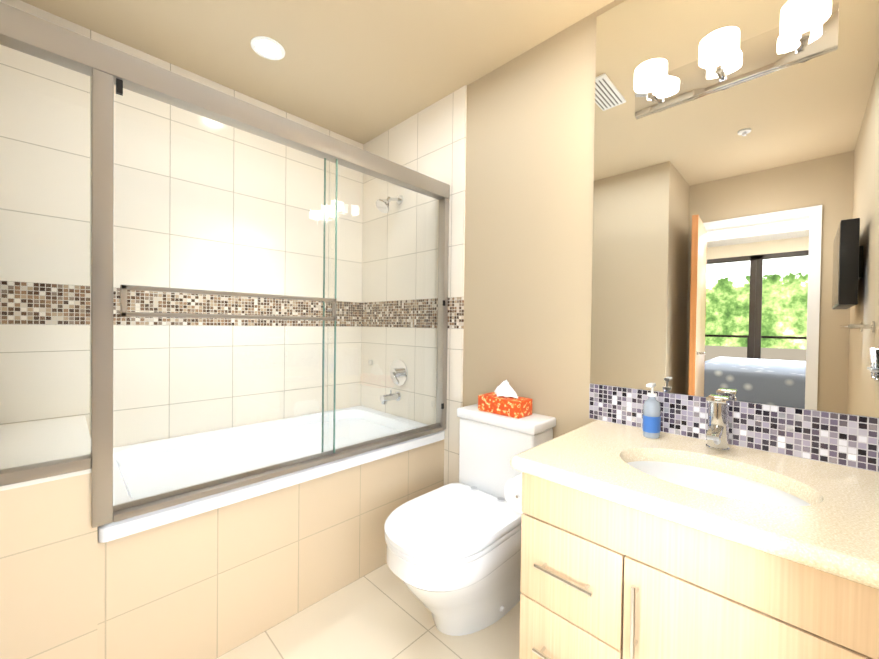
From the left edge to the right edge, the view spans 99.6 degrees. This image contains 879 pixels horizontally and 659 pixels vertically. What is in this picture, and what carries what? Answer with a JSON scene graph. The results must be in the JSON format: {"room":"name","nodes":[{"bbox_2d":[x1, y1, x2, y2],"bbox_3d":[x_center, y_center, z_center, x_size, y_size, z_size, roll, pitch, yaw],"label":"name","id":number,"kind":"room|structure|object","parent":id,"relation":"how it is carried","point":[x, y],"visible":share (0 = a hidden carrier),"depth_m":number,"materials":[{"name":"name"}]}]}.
{"room":"bathroom","nodes":[
{"label":"bathroom","id":0,"kind":"room"},
{"bbox_2d":[0,0,362,447],"bbox_3d":[-1.205,-0.100,2.146,0.100,2.500,1.930,1,1,44],"label":"tiled wall","id":1,"kind":"structure","parent":0,"point":[157,152],"depth_m":1.89,"materials":[{"name":"tile"}]},
{"bbox_2d":[20,0,613,143],"bbox_3d":[-0.513,-1.376,0.927,2.751,0.100,2.700,1,1,44],"label":"ceiling","id":2,"kind":"structure","parent":0,"point":[362,71],"depth_m":1.72,"materials":[{"name":"beige paint"}]},
{"bbox_2d":[251,36,284,59],"bbox_3d":[-0.816,-1.337,1.769,0.150,0.006,0.150,1,1,44],"label":"recessed light","id":3,"kind":"object","parent":2,"relation":"in","point":[267,47],"visible":1,"depth_m":1.76,"materials":[{"name":"white"}]},
{"bbox_2d":[217,563,519,658],"bbox_3d":[-0.546,1.224,0.959,2.751,0.100,2.700,1,1,44],"label":"floor","id":4,"kind":"structure","parent":0,"point":[383,612],"depth_m":1.43,"materials":[{"name":"tile"}]},
{"bbox_2d":[0,415,97,658],"bbox_3d":[-1.393,0.776,1.295,0.857,0.765,0.252,1,1,44],"label":"wall","id":5,"kind":"structure","parent":4,"relation":"on","point":[48,565],"depth_m":1.03,"materials":[{"name":"tile"}]},
{"bbox_2d":[97,439,443,658],"bbox_3d":[-0.512,0.895,1.634,0.060,0.542,1.468,1,1,44],"label":"bathtub apron","id":6,"kind":"structure","parent":4,"relation":"on","point":[216,583],"depth_m":1.38,"materials":[{"name":"tile"}]},
{"bbox_2d":[98,406,444,542],"bbox_3d":[-0.786,0.801,1.904,0.865,0.475,1.464,1,1,44],"label":"tub","id":7,"kind":"object","parent":6,"relation":"on","point":[125,527],"visible":0.27,"depth_m":1.77,"materials":[{"name":"white ceramic"}]},
{"bbox_2d":[0,2,449,527],"bbox_3d":[-0.559,-0.124,1.504,0.104,1.388,1.716,1,1,44],"label":"sliding shower door","id":8,"kind":"structure","parent":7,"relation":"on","point":[105,68],"depth_m":1.16,"materials":[{"name":"clear glass"}]},
{"bbox_2d":[384,404,555,635],"bbox_3d":[0.110,0.779,1.550,0.428,0.792,0.729,1,1,44],"label":"toilet","id":9,"kind":"object","parent":4,"relation":"on","point":[453,555],"visible":0.88,"depth_m":1.43,"materials":[{"name":"white ceramic"}]},
{"bbox_2d":[478,380,531,418],"bbox_3d":[0.303,0.309,1.726,0.225,0.153,0.115,1,1,44],"label":"tissue box","id":10,"kind":"object","parent":9,"relation":"on","point":[503,399],"visible":1,"depth_m":1.69,"materials":[{"name":"orange cardboard"}]},
{"bbox_2d":[504,394,878,658],"bbox_3d":[0.687,0.700,1.055,0.942,0.977,0.631,1,1,44],"label":"bathroom vanity","id":11,"kind":"object","parent":4,"relation":"on","point":[636,543],"visible":1,"depth_m":0.87,"materials":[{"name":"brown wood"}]},
{"bbox_2d":[642,383,660,438],"bbox_3d":[0.740,0.280,1.296,0.054,0.187,0.074,1,1,44],"label":"soap dispenser","id":12,"kind":"object","parent":11,"relation":"on","point":[651,428],"visible":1,"depth_m":1.27,"materials":[{"name":"white plastic"}]},
{"bbox_2d":[705,394,729,451],"bbox_3d":[0.863,0.295,1.157,0.062,0.166,0.129,1,1,44],"label":"faucet","id":13,"kind":"object","parent":11,"relation":"on","point":[717,435],"depth_m":1.16,"materials":[{"name":"silver metal"}]},
{"bbox_2d":[361,85,466,485],"bbox_3d":[-0.183,-0.090,2.418,0.977,2.500,0.110,1,1,44],"label":"tiled wall","id":14,"kind":"structure","parent":0,"point":[430,141],"depth_m":2.29,"materials":[{"name":"tile"}]},
{"bbox_2d":[368,359,407,385],"bbox_3d":[-0.371,0.277,2.480,0.415,0.170,0.064,1,1,44],"label":"shower valve","id":15,"kind":"object","parent":14,"relation":"attached to","point":[397,368],"depth_m":2.39,"materials":[{"name":"silver metal"}]},
{"bbox_2d":[376,195,402,212],"bbox_3d":[-0.318,-0.801,2.346,0.100,0.140,0.180,1,1,44],"label":"shower head","id":16,"kind":"object","parent":14,"relation":"attached to","point":[385,205],"depth_m":2.32},
{"bbox_2d":[380,390,400,403],"bbox_3d":[-0.316,0.428,2.379,0.064,0.082,0.130,1,1,44],"label":"tub spout","id":17,"kind":"object","parent":14,"relation":"attached to","point":[396,394],"depth_m":2.36,"materials":[{"name":"silver metal"}]},
{"bbox_2d":[463,0,876,438],"bbox_3d":[0.765,-0.066,1.493,1.674,2.500,0.100,1,1,44],"label":"wall","id":18,"kind":"structure","parent":0,"point":[530,136],"depth_m":1.73,"materials":[{"name":"beige paint"}]},
{"bbox_2d":[589,383,878,471],"bbox_3d":[0.937,0.305,1.245,0.868,0.144,0.012,1,1,44],"label":"tile backsplash","id":19,"kind":"structure","parent":18,"relation":"attached to","point":[849,440],"depth_m":1.16,"materials":[{"name":"tile"}]},
{"bbox_2d":[590,0,878,417],"bbox_3d":[0.950,-0.524,1.237,0.868,1.513,0.006,1,1,44],"label":"mirror","id":20,"kind":"object","parent":18,"relation":"attached to","point":[735,253],"visible":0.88,"depth_m":1.21,"materials":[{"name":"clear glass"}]},
{"bbox_2d":[634,0,838,117],"bbox_3d":[0.901,-0.868,1.196,0.530,0.123,0.120,1,1,44],"label":"sconce","id":21,"kind":"object","parent":20,"relation":"attached to","point":[803,30],"visible":1,"depth_m":1.17,"materials":[{"name":"white glass"}]}
]}

